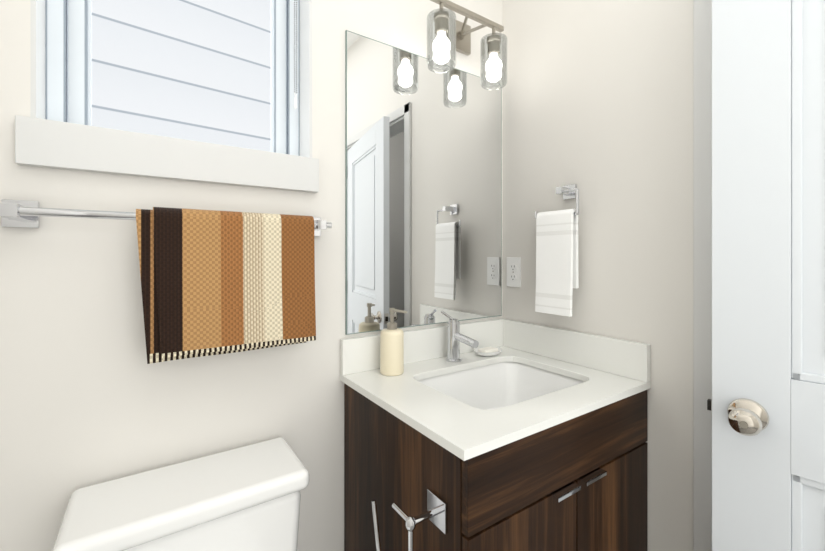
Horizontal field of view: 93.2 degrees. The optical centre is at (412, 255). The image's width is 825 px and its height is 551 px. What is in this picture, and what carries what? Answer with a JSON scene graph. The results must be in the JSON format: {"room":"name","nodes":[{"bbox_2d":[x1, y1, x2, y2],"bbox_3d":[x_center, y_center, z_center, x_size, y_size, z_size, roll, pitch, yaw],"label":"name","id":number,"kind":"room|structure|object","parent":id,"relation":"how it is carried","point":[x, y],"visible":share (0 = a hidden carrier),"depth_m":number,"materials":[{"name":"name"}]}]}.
{"room":"bathroom","nodes":[
{"label":"bathroom","id":0,"kind":"room"},
{"bbox_2d":[0,0,502,550],"bbox_3d":[-0.313,-0.102,1.206,1.760,2.740,0.160,0,0,-34],"label":"wall","id":1,"kind":"structure","parent":0,"point":[90,394],"depth_m":0.89,"materials":[{"name":"white paint"}]},
{"bbox_2d":[0,199,331,235],"bbox_3d":[-0.515,-0.084,0.917,0.658,0.054,0.091,0,0,-34],"label":"towel rail","id":2,"kind":"object","parent":1,"relation":"attached to","point":[20,213],"visible":0.73,"depth_m":0.77,"materials":[{"name":"silver metal"}]},
{"bbox_2d":[136,207,315,363],"bbox_3d":[-0.425,0.061,0.931,0.383,0.335,0.064,0,0,-34],"label":"hanging towel","id":3,"kind":"object","parent":2,"relation":"hanging from","point":[214,282],"visible":1,"depth_m":0.90,"materials":[{"name":"brown fabric"}]},
{"bbox_2d":[15,0,318,192],"bbox_3d":[-0.574,-0.637,1.014,0.620,0.910,0.182,0,0,-34],"label":"window unit","id":4,"kind":"structure","parent":1,"relation":"in","point":[68,60],"depth_m":0.92,"materials":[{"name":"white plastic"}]},
{"bbox_2d":[294,0,296,108],"bbox_3d":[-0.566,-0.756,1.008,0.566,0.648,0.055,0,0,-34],"label":"blind cord","id":5,"kind":"object","parent":4,"relation":"attached to","point":[295,102],"visible":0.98,"depth_m":1.14,"materials":[{"name":"white plastic"}]},
{"bbox_2d":[345,30,501,334],"bbox_3d":[0.076,-0.222,1.368,0.670,0.920,0.006,0,0,-34],"label":"mirror","id":6,"kind":"object","parent":1,"relation":"attached to","point":[423,194],"visible":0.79,"depth_m":1.32,"materials":[{"name":"grey mirror"}]},
{"bbox_2d":[427,0,506,89],"bbox_3d":[0.172,-0.728,1.341,0.329,0.249,0.158,0,0,-34],"label":"sconce","id":7,"kind":"object","parent":1,"relation":"attached to","point":[453,34],"visible":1,"depth_m":1.34,"materials":[{"name":"silver metal"}]},
{"bbox_2d":[503,0,692,550],"bbox_3d":[1.131,-0.102,0.534,0.120,2.740,2.570,0,0,-34],"label":"wall","id":8,"kind":"structure","parent":0,"point":[598,102],"depth_m":1.17,"materials":[{"name":"white paint"}]},
{"bbox_2d":[507,257,520,287],"bbox_3d":[0.392,0.063,1.513,0.007,0.115,0.070,0,0,-34],"label":"electrical outlet","id":9,"kind":"object","parent":8,"relation":"attached to","point":[513,271],"visible":1,"depth_m":1.51,"materials":[{"name":"white plastic"}]},
{"bbox_2d":[535,184,578,218],"bbox_3d":[0.494,-0.182,1.308,0.066,0.110,0.169,0,0,-34],"label":"towel ring","id":10,"kind":"object","parent":8,"relation":"attached to","point":[569,192],"visible":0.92,"depth_m":1.28,"materials":[{"name":"silver metal"}]},
{"bbox_2d":[535,209,578,316],"bbox_3d":[0.475,0.020,1.292,0.045,0.341,0.134,0,0,-34],"label":"hand towel","id":11,"kind":"object","parent":10,"relation":"hanging from","point":[556,257],"visible":1,"depth_m":1.27,"materials":[{"name":"white fabric"}]},
{"bbox_2d":[693,0,711,550],"bbox_3d":[1.034,0.220,0.677,0.152,2.096,0.893,0,0,-34],"label":"door frame","id":12,"kind":"structure","parent":8,"relation":"attached to","point":[702,269],"depth_m":0.99,"materials":[{"name":"white wood"}]},
{"bbox_2d":[707,0,824,550],"bbox_3d":[0.923,0.254,0.597,0.227,2.012,0.772,0,0,-34],"label":"door","id":13,"kind":"structure","parent":8,"relation":"in","point":[766,404],"depth_m":0.81,"materials":[{"name":"white wood"}]},
{"bbox_3d":[1.020,1.318,0.556,3.240,0.100,2.730,0,0,-34],"label":"floor","id":14,"kind":"structure","parent":0,"visible":0},
{"bbox_2d":[52,437,308,550],"bbox_3d":[-0.338,0.878,0.653,0.444,0.780,0.708,0,0,-34],"label":"toilet","id":15,"kind":"object","parent":14,"relation":"on","point":[246,498],"visible":1,"depth_m":0.81,"materials":[{"name":"white ceramic"}]},
{"bbox_2d":[340,311,650,550],"bbox_3d":[0.203,0.729,1.113,0.764,1.078,0.569,0,0,-34],"label":"bathroom vanity","id":16,"kind":"object","parent":14,"relation":"on","point":[531,437],"visible":1,"depth_m":0.97,"materials":[{"name":"brown wood"}]},
{"bbox_2d":[380,308,406,375],"bbox_3d":[-0.062,0.255,1.183,0.072,0.197,0.071,0,0,-34],"label":"soap dispenser","id":17,"kind":"object","parent":16,"relation":"on","point":[391,349],"visible":1,"depth_m":1.15,"materials":[{"name":"beige stone"}]},
{"bbox_2d":[440,311,478,362],"bbox_3d":[0.156,0.272,1.301,0.054,0.164,0.162,0,0,-34],"label":"faucet","id":18,"kind":"object","parent":16,"relation":"on","point":[450,336],"depth_m":1.31,"materials":[{"name":"silver metal"}]},
{"bbox_2d":[474,347,501,356],"bbox_3d":[0.272,0.345,1.402,0.114,0.018,0.084,0,0,-34],"label":"soap dish","id":19,"kind":"object","parent":16,"relation":"on","point":[488,354],"visible":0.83,"depth_m":1.37,"materials":[{"name":"white ceramic"}]},
{"bbox_2d":[478,346,497,352],"bbox_3d":[0.272,0.339,1.402,0.068,0.016,0.042,0,0,-34],"label":"soap bar","id":20,"kind":"object","parent":19,"relation":"on","point":[490,349],"visible":0.92,"depth_m":1.39,"materials":[{"name":"white"}]},
{"label":"outside","id":21,"kind":"structure","parent":0,"visible":0},
{"bbox_2d":[92,0,269,151],"bbox_3d":[-1.484,-1.482,2.499,8.000,6.500,0.100,0,0,-39],"label":"house siding","id":22,"kind":"structure","parent":21,"point":[161,80],"depth_m":2.47,"materials":[{"name":"white"}]}
]}

